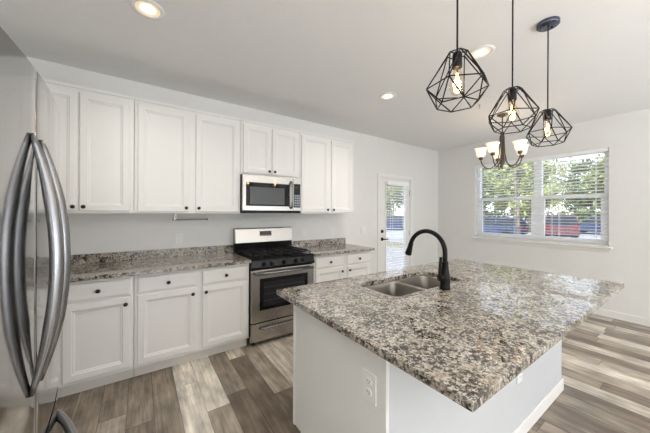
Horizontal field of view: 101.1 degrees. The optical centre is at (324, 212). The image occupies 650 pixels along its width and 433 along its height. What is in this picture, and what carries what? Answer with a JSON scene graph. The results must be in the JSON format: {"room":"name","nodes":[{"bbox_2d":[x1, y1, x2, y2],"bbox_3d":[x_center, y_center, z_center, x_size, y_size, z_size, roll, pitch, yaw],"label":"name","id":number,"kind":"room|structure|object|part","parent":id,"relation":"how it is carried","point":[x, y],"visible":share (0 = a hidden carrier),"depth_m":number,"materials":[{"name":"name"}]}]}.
{"room":"kitchen","nodes":[
{"label":"kitchen","id":0,"kind":"room"},
{"bbox_2d":[26,56,437,273],"bbox_3d":[-0.219,0.035,3.987,6.589,2.724,0.150,0,0,-35],"label":"wall","id":1,"kind":"structure","parent":0,"point":[90,233],"depth_m":3.54,"materials":[{"name":"paint"}]},
{"bbox_2d":[42,78,134,212],"bbox_3d":[-2.139,-0.528,2.337,0.768,1.058,0.378,0,0,-35],"label":"upper cabinet","id":2,"kind":"object","parent":1,"relation":"attached to","point":[96,127],"visible":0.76,"depth_m":2.28,"materials":[{"name":"paint"}]},
{"bbox_3d":[-2.196,-0.511,2.114,0.362,0.988,0.019,0,0,-35],"label":"door","id":3,"kind":"part","parent":2,"relation":"part of","materials":[{"name":"paint"}]},
{"bbox_3d":[-2.053,-1.045,2.216,0.768,0.024,0.014,0,0,-35],"label":"moulding","id":4,"kind":"part","parent":2,"relation":"part of","materials":[{"name":"paint"}]},
{"bbox_3d":[-1.900,-0.510,2.318,0.338,0.988,0.019,0,0,-35],"label":"door","id":5,"kind":"part","parent":2,"relation":"part of","materials":[{"name":"paint"}]},
{"bbox_2d":[71,245,232,264],"bbox_3d":[-1.940,0.429,2.696,1.986,0.090,0.020,0,0,-35],"label":"backsplash","id":6,"kind":"structure","parent":1,"relation":"attached to","point":[175,252],"depth_m":2.75,"materials":[{"name":"stone"}]},
{"bbox_2d":[175,233,182,243],"bbox_3d":[-1.602,0.281,2.937,0.072,0.116,0.009,0,0,-35],"label":"outlet","id":7,"kind":"object","parent":1,"relation":"attached to","point":[178,236],"visible":1,"depth_m":2.93,"materials":[{"name":"white plastic"}]},
{"bbox_2d":[134,97,240,212],"bbox_3d":[-1.423,-0.525,2.832,0.964,1.058,0.378,0,0,-35],"label":"upper cabinet","id":8,"kind":"object","parent":1,"relation":"attached to","point":[187,160],"visible":1,"depth_m":2.65,"materials":[{"name":"paint"}]},
{"bbox_3d":[-1.538,-0.509,2.568,0.424,0.988,0.019,0,0,-35],"label":"door","id":9,"kind":"part","parent":8,"relation":"part of","materials":[{"name":"paint"}]},
{"bbox_3d":[-1.337,-1.042,2.710,0.964,0.024,0.014,0,0,-35],"label":"moulding","id":10,"kind":"part","parent":8,"relation":"part of","materials":[{"name":"paint"}]},
{"bbox_2d":[172,213,207,220],"bbox_3d":[-1.426,0.037,2.843,0.342,0.090,0.040,0,0,-35],"label":"towel bar","id":11,"kind":"object","parent":8,"relation":"attached to","point":[174,213],"visible":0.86,"depth_m":2.80,"materials":[{"name":"grey metal"}]},
{"bbox_3d":[-1.138,-0.507,2.845,0.431,0.988,0.019,0,0,-35],"label":"door","id":12,"kind":"part","parent":8,"relation":"part of","materials":[{"name":"paint"}]},
{"bbox_2d":[240,119,299,178],"bbox_3d":[-0.715,-0.743,3.319,0.746,0.616,0.378,0,0,-35],"label":"upper cabinet","id":13,"kind":"object","parent":1,"relation":"attached to","point":[265,149],"visible":0.95,"depth_m":3.16,"materials":[{"name":"paint"}]},
{"bbox_3d":[-0.779,-0.727,3.091,0.332,0.546,0.019,0,0,-35],"label":"door","id":14,"kind":"part","parent":13,"relation":"part of","materials":[{"name":"paint"}]},
{"bbox_2d":[240,174,300,212],"bbox_3d":[-0.696,-0.215,3.288,0.740,0.434,0.449,0,0,-35],"label":"microwave","id":15,"kind":"object","parent":13,"relation":"attached to","point":[258,193],"visible":0.98,"depth_m":3.12,"materials":[{"name":"silver metal"}]},
{"bbox_3d":[-0.401,-0.219,3.254,0.024,0.343,0.057,0,0,-35],"label":"door handle","id":16,"kind":"part","parent":15,"relation":"part of","materials":[{"name":"silver metal"}]},
{"bbox_3d":[-0.350,-0.227,3.339,0.113,0.404,0.026,0,0,-35],"label":"control panel","id":17,"kind":"part","parent":15,"relation":"part of","materials":[{"name":"silver metal"}]},
{"bbox_3d":[-0.347,-0.213,3.326,0.090,0.292,0.002,0,0,-35],"label":"touch panel","id":18,"kind":"part","parent":15,"relation":"part of","materials":[{"name":"black glass"}]},
{"bbox_3d":[-0.630,-1.039,3.197,0.746,0.024,0.014,0,0,-35],"label":"moulding","id":19,"kind":"part","parent":13,"relation":"part of","materials":[{"name":"paint"}]},
{"bbox_3d":[-0.486,-0.725,3.294,0.353,0.546,0.019,0,0,-35],"label":"door","id":20,"kind":"part","parent":13,"relation":"part of","materials":[{"name":"paint"}]},
{"bbox_2d":[292,238,345,246],"bbox_3d":[-0.083,0.437,3.978,0.986,0.090,0.020,0,0,-35],"label":"backsplash","id":21,"kind":"structure","parent":1,"relation":"attached to","point":[302,243],"depth_m":3.96,"materials":[{"name":"stone"}]},
{"bbox_2d":[299,131,353,213],"bbox_3d":[-0.036,-0.520,3.788,0.898,1.058,0.378,0,0,-35],"label":"upper cabinet","id":22,"kind":"object","parent":1,"relation":"attached to","point":[325,162],"visible":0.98,"depth_m":3.63,"materials":[{"name":"paint"}]},
{"bbox_3d":[-0.126,-0.503,3.543,0.430,0.988,0.019,0,0,-35],"label":"door","id":23,"kind":"part","parent":22,"relation":"part of","materials":[{"name":"paint"}]},
{"bbox_3d":[0.050,-1.036,3.667,0.898,0.024,0.014,0,0,-35],"label":"moulding","id":24,"kind":"part","parent":22,"relation":"part of","materials":[{"name":"paint"}]},
{"bbox_3d":[0.243,-0.501,3.797,0.379,0.988,0.019,0,0,-35],"label":"door","id":25,"kind":"part","parent":22,"relation":"part of","materials":[{"name":"paint"}]},
{"bbox_2d":[361,227,365,233],"bbox_3d":[0.650,0.300,4.490,0.116,0.116,0.010,0,0,-35],"label":"light switch","id":26,"kind":"object","parent":1,"relation":"attached to","point":[363,229],"visible":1,"depth_m":4.48,"materials":[{"name":"white plastic"}]},
{"bbox_2d":[377,173,412,271],"bbox_3d":[1.280,0.354,4.987,0.954,2.097,0.190,0,0,-35],"label":"door","id":27,"kind":"structure","parent":1,"relation":"in","point":[382,187],"depth_m":4.80,"materials":[{"name":"paint"}]},
{"bbox_3d":[1.321,0.288,4.968,0.582,1.682,0.010,0,0,-35],"label":"pane frame","id":28,"kind":"part","parent":27,"relation":"part of","materials":[{"name":"paint"}]},
{"bbox_2d":[386,181,408,270],"bbox_3d":[1.338,0.276,4.935,0.580,1.695,0.061,0,0,-35],"label":"door blind","id":29,"kind":"object","parent":27,"relation":"attached to","point":[395,183],"visible":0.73,"depth_m":4.91,"materials":[{"name":"white plastic"}]},
{"bbox_3d":[1.206,0.299,4.844,0.004,1.614,0.055,0,0,-35],"label":"ladder cord","id":30,"kind":"part","parent":29,"relation":"part of","materials":[{"name":"white fabric"}]},
{"bbox_3d":[1.478,0.301,5.031,0.004,1.614,0.055,0,0,-35],"label":"ladder cord","id":31,"kind":"part","parent":29,"relation":"part of","materials":[{"name":"white fabric"}]},
{"bbox_2d":[0,0,649,150],"bbox_3d":[1.940,-1.419,0.867,6.589,0.200,7.731,0,0,-35],"label":"ceiling","id":32,"kind":"structure","parent":0,"point":[324,62],"depth_m":2.24,"materials":[{"name":"paint"}]},
{"bbox_2d":[129,0,164,19],"bbox_3d":[-1.153,-1.327,1.742,0.196,0.008,0.196,0,0,-35],"label":"recessed light","id":33,"kind":"object","parent":32,"relation":"in","point":[150,9],"visible":1,"depth_m":1.74,"materials":[{"name":"white plastic"}]},
{"bbox_2d":[379,92,396,99],"bbox_3d":[0.710,-1.319,3.028,0.196,0.008,0.196,0,0,-35],"label":"recessed light","id":34,"kind":"object","parent":32,"relation":"in","point":[388,95],"visible":1,"depth_m":3.02,"materials":[{"name":"white plastic"}]},
{"bbox_2d":[426,0,488,112],"bbox_3d":[0.593,-0.902,1.198,0.257,0.842,0.260,0,0,-35],"label":"pendant light","id":35,"kind":"object","parent":32,"relation":"hanging from","point":[457,56],"visible":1,"depth_m":1.19,"materials":[{"name":"metal"}]},
{"bbox_2d":[452,50,461,69],"bbox_3d":[0.592,-0.686,1.198,0.041,0.076,0.040,0,0,-35],"label":"socket","id":36,"kind":"object","parent":35,"relation":"attached to","point":[458,64],"depth_m":1.18,"materials":[{"name":"black metal"}]},
{"bbox_3d":[0.593,-1.003,1.198,0.008,0.590,0.008,0,0,-35],"label":"cord","id":37,"kind":"part","parent":35,"relation":"part of","materials":[{"name":"black metal"}]},
{"bbox_2d":[468,45,494,58],"bbox_3d":[1.284,-1.317,2.197,0.196,0.008,0.196,0,0,-35],"label":"recessed light","id":38,"kind":"object","parent":32,"relation":"in","point":[483,51],"visible":0.88,"depth_m":2.18,"materials":[{"name":"white plastic"}]},
{"bbox_2d":[474,113,528,169],"bbox_3d":[2.352,-0.950,3.568,0.617,0.734,0.634,0,0,-35],"label":"chandelier","id":39,"kind":"object","parent":32,"relation":"hanging from","point":[520,146],"visible":1,"depth_m":3.55,"materials":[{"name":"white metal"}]},
{"bbox_3d":[2.178,-0.837,3.736,0.160,0.121,0.159,0,0,-35],"label":"lamp shade","id":40,"kind":"part","parent":39,"relation":"part of","materials":[{"name":"white glass"}]},
{"bbox_3d":[2.265,-0.816,3.664,0.243,0.436,0.015,0,0,40],"label":"arm","id":41,"kind":"part","parent":39,"relation":"part of","materials":[{"name":"brown metal"}]},
{"bbox_3d":[2.160,-0.837,3.443,0.160,0.121,0.159,0,0,-35],"label":"lamp shade","id":42,"kind":"part","parent":39,"relation":"part of","materials":[{"name":"white glass"}]},
{"bbox_3d":[2.462,-0.836,3.810,0.160,0.121,0.159,0,0,-35],"label":"lamp shade","id":43,"kind":"part","parent":39,"relation":"part of","materials":[{"name":"white glass"}]},
{"bbox_3d":[2.256,-0.816,3.504,0.243,0.436,0.015,0,0,-33],"label":"arm","id":44,"kind":"part","parent":39,"relation":"part of","materials":[{"name":"brown metal"}]},
{"bbox_3d":[2.405,-0.815,3.446,0.015,0.435,0.242,0,0,-15],"label":"arm","id":45,"kind":"part","parent":39,"relation":"part of","materials":[{"name":"brown metal"}]},
{"bbox_3d":[2.433,-0.836,3.335,0.160,0.121,0.159,0,0,-35],"label":"lamp shade","id":46,"kind":"part","parent":39,"relation":"part of","materials":[{"name":"white glass"}]},
{"bbox_3d":[2.620,-0.835,3.562,0.160,0.121,0.159,0,0,-35],"label":"lamp shade","id":47,"kind":"part","parent":39,"relation":"part of","materials":[{"name":"white glass"}]},
{"bbox_2d":[488,0,539,133],"bbox_3d":[1.071,-0.897,1.528,0.247,0.848,0.265,0,0,-35],"label":"pendant light","id":48,"kind":"object","parent":32,"relation":"hanging from","point":[512,92],"visible":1,"depth_m":1.52,"materials":[{"name":"metal"}]},
{"bbox_2d":[508,87,516,101],"bbox_3d":[1.070,-0.678,1.528,0.041,0.076,0.040,0,0,-35],"label":"socket","id":49,"kind":"object","parent":48,"relation":"attached to","point":[512,90],"depth_m":1.51,"materials":[{"name":"black metal"}]},
{"bbox_3d":[1.071,-0.998,1.528,0.008,0.596,0.008,0,0,-35],"label":"cord","id":50,"kind":"part","parent":48,"relation":"part of","materials":[{"name":"black metal"}]},
{"bbox_2d":[526,16,571,146],"bbox_3d":[1.545,-0.898,1.855,0.245,0.842,0.266,0,0,-35],"label":"pendant light","id":51,"kind":"object","parent":32,"relation":"hanging from","point":[549,23],"visible":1,"depth_m":1.85,"materials":[{"name":"metal"}]},
{"bbox_2d":[544,109,551,120],"bbox_3d":[1.544,-0.682,1.855,0.041,0.076,0.040,0,0,-35],"label":"socket","id":52,"kind":"object","parent":51,"relation":"attached to","point":[549,112],"depth_m":1.84,"materials":[{"name":"black metal"}]},
{"bbox_3d":[1.546,-0.999,1.855,0.008,0.590,0.008,0,0,-35],"label":"cord","id":53,"kind":"part","parent":51,"relation":"part of","materials":[{"name":"black metal"}]},
{"bbox_2d":[58,314,649,432],"bbox_3d":[1.928,1.466,0.867,6.589,0.120,7.731,0,0,-35],"label":"floor","id":54,"kind":"structure","parent":0,"point":[248,388],"depth_m":2.07,"materials":[{"name":"brown wood"}]},
{"bbox_2d":[0,27,76,432],"bbox_3d":[-1.052,0.504,0.491,0.890,1.778,0.886,0,0,-35],"label":"refrigerator","id":55,"kind":"object","parent":54,"relation":"on","point":[35,244],"visible":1,"depth_m":0.66,"materials":[{"name":"silver metal"}]},
{"bbox_3d":[-0.665,0.133,0.486,0.094,1.009,0.440,0,0,-35],"label":"door","id":56,"kind":"part","parent":55,"relation":"part of","materials":[{"name":"silver metal"}]},
{"bbox_3d":[-0.918,0.132,0.853,0.094,1.009,0.440,0,0,-35],"label":"door","id":57,"kind":"part","parent":55,"relation":"part of","materials":[{"name":"silver metal"}]},
{"bbox_3d":[-0.708,0.129,0.681,0.066,0.655,0.034,0,0,-35],"label":"door handle","id":58,"kind":"part","parent":55,"relation":"part of","materials":[{"name":"silver metal"}]},
{"bbox_3d":[-0.795,0.981,0.669,0.094,0.657,0.886,0,0,-35],"label":"freezer drawer","id":59,"kind":"part","parent":55,"relation":"part of","materials":[{"name":"silver metal"}]},
{"bbox_3d":[-0.751,0.129,0.743,0.066,0.655,0.034,0,0,-35],"label":"door handle","id":60,"kind":"part","parent":55,"relation":"part of","materials":[{"name":"silver metal"}]},
{"bbox_3d":[-0.738,0.740,0.708,0.124,0.027,0.758,0,0,-35],"label":"drawer handle","id":61,"kind":"part","parent":55,"relation":"part of","materials":[{"name":"silver metal"}]},
{"bbox_2d":[58,276,133,397],"bbox_3d":[-1.931,0.949,2.317,0.454,0.882,0.656,0,0,-35],"label":"base cabinet","id":62,"kind":"object","parent":54,"relation":"on","point":[96,339],"visible":0.81,"depth_m":2.08,"materials":[{"name":"paint"}]},
{"bbox_3d":[-1.764,0.971,2.079,0.405,0.578,0.019,0,0,-35],"label":"door","id":63,"kind":"part","parent":62,"relation":"part of","materials":[{"name":"paint"}]},
{"bbox_3d":[-1.762,0.602,2.079,0.405,0.129,0.019,0,0,-35],"label":"drawer","id":64,"kind":"part","parent":62,"relation":"part of","materials":[{"name":"paint"}]},
{"bbox_2d":[134,264,248,376],"bbox_3d":[-1.344,0.951,2.722,0.964,0.882,0.656,0,0,-35],"label":"base cabinet","id":65,"kind":"object","parent":54,"relation":"on","point":[180,317],"visible":0.97,"depth_m":2.44,"materials":[{"name":"paint"}]},
{"bbox_2d":[70,245,250,281],"bbox_3d":[-1.756,0.447,2.430,1.986,0.122,0.667,0,0,-35],"label":"countertop","id":66,"kind":"structure","parent":65,"relation":"on","point":[95,266],"depth_m":2.54,"materials":[{"name":"stone"}]},
{"bbox_3d":[-1.374,0.604,2.347,0.445,0.129,0.019,0,0,-35],"label":"drawer","id":67,"kind":"part","parent":65,"relation":"part of","materials":[{"name":"paint"}]},
{"bbox_3d":[-1.375,0.973,2.347,0.445,0.578,0.019,0,0,-35],"label":"door","id":68,"kind":"part","parent":65,"relation":"part of","materials":[{"name":"paint"}]},
{"bbox_3d":[-0.973,0.605,2.624,0.425,0.129,0.019,0,0,-35],"label":"drawer","id":69,"kind":"part","parent":65,"relation":"part of","materials":[{"name":"paint"}]},
{"bbox_3d":[-0.974,0.975,2.624,0.425,0.578,0.019,0,0,-35],"label":"door","id":70,"kind":"part","parent":65,"relation":"part of","materials":[{"name":"paint"}]},
{"bbox_2d":[233,227,314,344],"bbox_3d":[-0.611,0.792,3.194,0.760,1.207,0.704,0,0,-35],"label":"gas range","id":71,"kind":"object","parent":54,"relation":"on","point":[276,264],"visible":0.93,"depth_m":2.94,"materials":[{"name":"silver metal"}]},
{"bbox_3d":[-0.458,1.250,2.969,0.754,0.188,0.038,0,0,-35],"label":"drawer","id":72,"kind":"part","parent":71,"relation":"part of","materials":[{"name":"silver metal"}]},
{"bbox_2d":[236,252,312,260],"bbox_3d":[-0.604,0.491,3.186,0.760,0.028,0.553,0,0,-35],"label":"cooktop","id":73,"kind":"object","parent":71,"relation":"in","point":[291,256],"depth_m":2.99,"materials":[{"name":"black metal"}]},
{"bbox_3d":[-0.436,1.208,2.941,0.588,0.022,0.038,0,0,-35],"label":"drawer handle","id":74,"kind":"part","parent":71,"relation":"part of","materials":[{"name":"silver metal"}]},
{"bbox_3d":[-0.455,0.871,2.968,0.754,0.545,0.042,0,0,-35],"label":"oven door","id":75,"kind":"part","parent":71,"relation":"part of","materials":[{"name":"silver metal"}]},
{"bbox_3d":[-0.449,0.543,2.962,0.760,0.095,0.057,0,0,-35],"label":"control panel","id":76,"kind":"part","parent":71,"relation":"part of","materials":[{"name":"black metal"}]},
{"bbox_3d":[-0.426,0.631,2.928,0.690,0.027,0.058,0,0,-35],"label":"door handle","id":77,"kind":"part","parent":71,"relation":"part of","materials":[{"name":"silver metal"}]},
{"bbox_2d":[313,251,369,282],"bbox_3d":[0.085,0.957,3.707,0.951,0.882,0.656,0,0,-35],"label":"base cabinet","id":78,"kind":"object","parent":54,"relation":"on","point":[336,266],"visible":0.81,"depth_m":3.43,"materials":[{"name":"paint"}]},
{"bbox_3d":[0.061,0.609,3.337,0.424,0.129,0.019,0,0,-35],"label":"drawer","id":79,"kind":"part","parent":78,"relation":"part of","materials":[{"name":"paint"}]},
{"bbox_3d":[0.060,0.979,3.337,0.424,0.578,0.019,0,0,-35],"label":"door","id":80,"kind":"part","parent":78,"relation":"part of","materials":[{"name":"paint"}]},
{"bbox_2d":[292,238,374,255],"bbox_3d":[0.100,0.454,3.711,0.986,0.122,0.667,0,0,-35],"label":"countertop","id":81,"kind":"structure","parent":78,"relation":"on","point":[318,247],"depth_m":3.75,"materials":[{"name":"stone"}]},
{"bbox_3d":[0.456,0.611,3.610,0.405,0.129,0.019,0,0,-35],"label":"drawer","id":82,"kind":"part","parent":78,"relation":"part of","materials":[{"name":"paint"}]},
{"bbox_3d":[0.455,0.981,3.610,0.405,0.578,0.019,0,0,-35],"label":"door","id":83,"kind":"part","parent":78,"relation":"part of","materials":[{"name":"paint"}]},
{"bbox_2d":[293,305,563,432],"bbox_3d":[0.842,0.959,1.869,2.032,0.884,0.780,0,0,-35],"label":"kitchen island","id":84,"kind":"object","parent":54,"relation":"on","point":[328,365],"visible":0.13,"depth_m":1.29,"materials":[{"name":"paint"}]},
{"bbox_3d":[0.650,0.878,2.141,2.024,0.723,0.019,0,0,-35],"label":"frame","id":85,"kind":"part","parent":84,"relation":"part of","materials":[{"name":"paint"}]},
{"bbox_3d":[0.032,0.956,1.277,0.018,0.884,0.700,0,0,-35],"label":"panel","id":86,"kind":"part","parent":84,"relation":"part of","materials":[{"name":"paint"}]},
{"bbox_2d":[363,368,375,406],"bbox_3d":[0.173,0.682,1.051,0.009,0.116,0.072,0,0,-35],"label":"outlet","id":87,"kind":"object","parent":84,"relation":"attached to","point":[369,379],"visible":1,"depth_m":1.04,"materials":[{"name":"white plastic"}]},
{"bbox_2d":[365,377,371,385],"bbox_3d":[0.171,0.661,1.049,0.003,0.029,0.034,0,0,-35],"label":"receptacle","id":88,"kind":"object","parent":87,"relation":"attached to","point":[368,380],"depth_m":1.05,"materials":[{"name":"white plastic"}]},
{"bbox_2d":[365,388,371,396],"bbox_3d":[0.171,0.703,1.049,0.003,0.029,0.034,0,0,-35],"label":"receptacle","id":89,"kind":"object","parent":87,"relation":"attached to","point":[368,391],"depth_m":1.05,"materials":[{"name":"white plastic"}]},
{"bbox_2d":[277,259,623,411],"bbox_3d":[0.891,0.501,1.770,2.073,0.030,1.204,0,0,-35],"label":"island countertop","id":90,"kind":"structure","parent":84,"relation":"on","point":[466,342],"depth_m":1.25,"materials":[{"name":"stone"}]},
{"bbox_2d":[365,275,455,295],"bbox_3d":[0.622,0.608,1.878,0.810,0.186,0.378,0,0,-35],"label":"sink","id":91,"kind":"object","parent":90,"relation":"in","point":[405,286],"visible":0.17,"depth_m":1.99,"materials":[{"name":"silver metal"}]},
{"bbox_3d":[0.458,0.608,1.781,0.363,0.186,0.336,0,0,-35],"label":"bowl","id":92,"kind":"part","parent":91,"relation":"part of","materials":[{"name":"silver metal"}]},
{"bbox_3d":[0.774,0.609,1.999,0.353,0.186,0.336,0,0,-35],"label":"bowl","id":93,"kind":"part","parent":91,"relation":"part of","materials":[{"name":"silver metal"}]},
{"bbox_2d":[405,229,450,289],"bbox_3d":[0.676,0.297,1.815,0.101,0.376,0.341,0,0,-35],"label":"faucet","id":94,"kind":"object","parent":90,"relation":"on","point":[443,276],"visible":1,"depth_m":1.70,"materials":[{"name":"black metal"}]},
{"bbox_3d":[0.694,0.212,1.821,0.030,0.206,0.293,0,0,-35],"label":"spout","id":95,"kind":"part","parent":94,"relation":"part of","materials":[{"name":"black metal"}]},
{"bbox_3d":[0.732,0.354,1.687,0.048,0.155,0.042,0,0,-35],"label":"lever handle","id":96,"kind":"part","parent":94,"relation":"part of","materials":[{"name":"black metal"}]},
{"bbox_2d":[516,373,521,383],"bbox_3d":[1.202,0.988,1.651,0.072,0.116,0.011,0,0,-35],"label":"outlet","id":97,"kind":"object","parent":84,"relation":"attached to","point":[519,377],"visible":0.42,"depth_m":1.64,"materials":[{"name":"white plastic"}]},
{"bbox_3d":[0.882,1.356,1.814,2.026,0.090,0.642,0,0,-35],"label":"baseboard","id":98,"kind":"part","parent":84,"relation":"part of","materials":[{"name":"paint"}]},
{"bbox_2d":[438,108,649,318],"bbox_3d":[4.584,0.054,2.696,0.150,2.724,7.431,0,0,-35],"label":"wall","id":99,"kind":"structure","parent":0,"point":[626,135],"depth_m":3.77,"materials":[{"name":"paint"}]},
{"bbox_2d":[472,151,611,251],"bbox_3d":[3.393,-0.184,4.379,0.190,1.430,1.825,0,0,-35],"label":"window","id":100,"kind":"structure","parent":99,"relation":"in","point":[539,218],"depth_m":4.30,"materials":[{"name":"plastic"}]},
{"bbox_3d":[3.200,0.063,4.741,0.035,0.685,0.840,0,0,-35],"label":"sash","id":101,"kind":"part","parent":100,"relation":"part of","materials":[{"name":"plastic"}]},
{"bbox_3d":[3.362,0.494,4.359,0.121,0.074,1.825,0,0,-35],"label":"sill","id":102,"kind":"part","parent":100,"relation":"part of","materials":[{"name":"paint"}]},
{"bbox_2d":[476,147,608,245],"bbox_3d":[3.380,-0.222,4.373,0.060,1.350,1.748,0,0,-35],"label":"window blind","id":103,"kind":"object","parent":100,"relation":"attached to","point":[606,149],"visible":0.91,"depth_m":4.17,"materials":[{"name":"white plastic"}]},
{"bbox_3d":[2.954,-0.208,4.990,0.055,1.285,0.004,0,0,-35],"label":"ladder cord","id":104,"kind":"part","parent":103,"relation":"part of","materials":[{"name":"white fabric"}]},
{"bbox_3d":[3.244,-0.207,4.571,0.055,1.285,0.004,0,0,-35],"label":"ladder cord","id":105,"kind":"part","parent":103,"relation":"part of","materials":[{"name":"white fabric"}]},
{"bbox_3d":[3.377,0.445,4.373,0.050,0.017,1.744,0,0,-35],"label":"rail","id":106,"kind":"part","parent":103,"relation":"part of","materials":[{"name":"white plastic"}]},
{"bbox_3d":[3.528,-0.205,4.159,0.055,1.285,0.004,0,0,-35],"label":"ladder cord","id":107,"kind":"part","parent":103,"relation":"part of","materials":[{"name":"white fabric"}]},
{"bbox_3d":[3.806,-0.204,3.756,0.055,1.285,0.004,0,0,-35],"label":"ladder cord","id":108,"kind":"part","parent":103,"relation":"part of","materials":[{"name":"white fabric"}]},
{"bbox_3d":[3.698,0.065,4.019,0.035,0.685,0.705,0,0,-35],"label":"sash","id":109,"kind":"part","parent":100,"relation":"part of","materials":[{"name":"plastic"}]},
{"bbox_2d":[593,308,649,326],"bbox_3d":[4.511,1.369,2.650,0.013,0.095,7.431,0,0,-35],"label":"baseboard","id":110,"kind":"structure","parent":99,"relation":"attached to","point":[602,312],"depth_m":3.51,"materials":[{"name":"paint"}]},
{"label":"outside","id":111,"kind":"structure","parent":0,"visible":0},
{"bbox_2d":[386,241,402,247],"bbox_3d":[-5.029,1.827,14.760,20.500,0.200,90.000,0,0,-35],"label":"lawn","id":112,"kind":"structure","parent":111,"point":[387,242],"depth_m":14.96,"materials":[{"name":"plant"}]},
{"bbox_2d":[482,157,581,233],"bbox_3d":[7.698,-1.429,10.181,3.746,6.621,4.506,0,0,5],"label":"tree","id":113,"kind":"object","parent":112,"relation":"on","point":[530,163],"visible":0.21,"depth_m":10.30,"materials":[{"name":"green plant"}]},
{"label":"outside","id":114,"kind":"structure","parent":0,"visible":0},
{"bbox_2d":[386,237,402,242],"bbox_3d":[2.626,1.798,20.042,1.900,0.120,90.000,0,0,-35],"label":"path surface","id":115,"kind":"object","parent":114,"point":[396,240],"depth_m":16.97,"materials":[{"name":"concrete"}]},
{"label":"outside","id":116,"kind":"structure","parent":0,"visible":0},
{"bbox_2d":[386,246,402,270],"bbox_3d":[1.362,1.608,8.229,6.400,0.290,5.009,0,0,-35],"label":"floor","id":117,"kind":"structure","parent":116,"point":[387,247],"depth_m":8.62,"materials":[{"name":"concrete"}]},
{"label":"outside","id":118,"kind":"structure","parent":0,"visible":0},
{"bbox_2d":[386,222,600,238],"bbox_3d":[30.363,1.981,39.182,65.500,0.180,90.000,0,0,-35],"label":"road surface","id":119,"kind":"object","parent":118,"point":[591,235],"depth_m":23.09,"materials":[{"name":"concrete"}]},
{"bbox_2d":[386,216,401,227],"bbox_3d":[7.032,1.046,28.541,4.610,1.500,1.895,0,0,14],"label":"car","id":120,"kind":"object","parent":119,"relation":"on","point":[398,219],"visible":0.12,"depth_m":27.61,"materials":[{"name":"blue metal"}]},
{"bbox_2d":[386,185,403,216],"bbox_3d":[8.332,-2.355,35.002,5.438,8.484,4.542,0,0,-14],"label":"tree","id":121,"kind":"object","parent":119,"relation":"on","point":[395,189],"visible":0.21,"depth_m":35.01,"materials":[{"name":"green plant"}]},
{"bbox_2d":[395,189,403,206],"bbox_3d":[13.039,-2.988,39.051,6.137,9.786,6.039,0,0,-35],"label":"tree","id":122,"kind":"object","parent":119,"relation":"on","point":[399,197],"visible":0.02,"depth_m":39.03,"materials":[{"name":"green plant"}]},
{"bbox_2d":[482,167,507,216],"bbox_3d":[17.540,-2.499,30.616,5.684,8.845,5.503,0,0,2],"label":"tree","id":123,"kind":"object","parent":119,"relation":"on","point":[483,180],"visible":0.09,"depth_m":29.77,"materials":[{"name":"green plant"}]},
{"bbox_2d":[483,167,514,216],"bbox_3d":[26.585,-3.667,41.836,6.416,11.253,6.665,0,0,12],"label":"tree","id":124,"kind":"object","parent":119,"relation":"on","point":[493,202],"visible":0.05,"depth_m":41.43,"materials":[{"name":"green plant"}]},
{"bbox_2d":[483,217,527,234],"bbox_3d":[12.241,1.058,20.107,1.895,1.520,4.610,0,0,-41],"label":"car","id":125,"kind":"object","parent":119,"relation":"on","point":[511,222],"visible":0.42,"depth_m":18.72,"materials":[{"name":"blue metal"}]},
{"bbox_2d":[491,166,525,209],"bbox_3d":[23.290,-3.030,32.433,5.917,9.953,6.185,0,0,-35],"label":"tree","id":126,"kind":"object","parent":119,"relation":"on","point":[502,194],"visible":0.09,"depth_m":33.24,"materials":[{"name":"green plant"}]},
{"bbox_2d":[494,161,558,231],"bbox_3d":[19.735,-2.255,25.956,4.566,8.377,5.090,0,0,-21],"label":"tree","id":127,"kind":"object","parent":119,"relation":"on","point":[524,204],"visible":0.26,"depth_m":25.49,"materials":[{"name":"green plant"}]},
{"bbox_2d":[483,210,600,223],"bbox_3d":[33.828,0.856,35.485,1.760,2.697,34.324,0,0,-35],"label":"hedge","id":128,"kind":"object","parent":119,"relation":"on","point":[503,212],"visible":0.09,"depth_m":40.72,"materials":[{"name":"green plant"}]},
{"bbox_2d":[545,215,579,237],"bbox_3d":[16.899,0.987,19.865,1.895,1.700,4.610,0,0,28],"label":"car","id":129,"kind":"object","parent":119,"relation":"on","point":[574,230],"visible":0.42,"depth_m":17.93,"materials":[{"name":"red metal"}]},
{"bbox_2d":[549,159,597,212],"bbox_3d":[38.504,-3.122,41.595,7.989,10.262,7.774,0,0,38],"label":"tree","id":130,"kind":"object","parent":119,"relation":"on","point":[569,165],"visible":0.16,"depth_m":41.10,"materials":[{"name":"green plant"}]},
{"bbox_2d":[560,157,600,221],"bbox_3d":[28.909,-1.988,28.726,4.702,7.918,5.636,0,0,-35],"label":"tree","id":131,"kind":"object","parent":119,"relation":"on","point":[571,202],"visible":0.3,"depth_m":28.91,"materials":[{"name":"green plant"}]},
{"bbox_2d":[579,217,600,231],"bbox_3d":[23.976,1.115,23.346,1.895,1.500,4.610,0,0,-25],"label":"car","id":132,"kind":"object","parent":119,"relation":"on","point":[591,221],"visible":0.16,"depth_m":23.26,"materials":[{"name":"blue metal"}]},
{"bbox_2d":[581,153,604,204],"bbox_3d":[25.624,-2.767,23.067,5.066,9.447,4.543,0,0,11],"label":"tree","id":133,"kind":"object","parent":119,"relation":"on","point":[602,168],"visible":0.06,"depth_m":23.69,"materials":[{"name":"green plant"}]}
]}

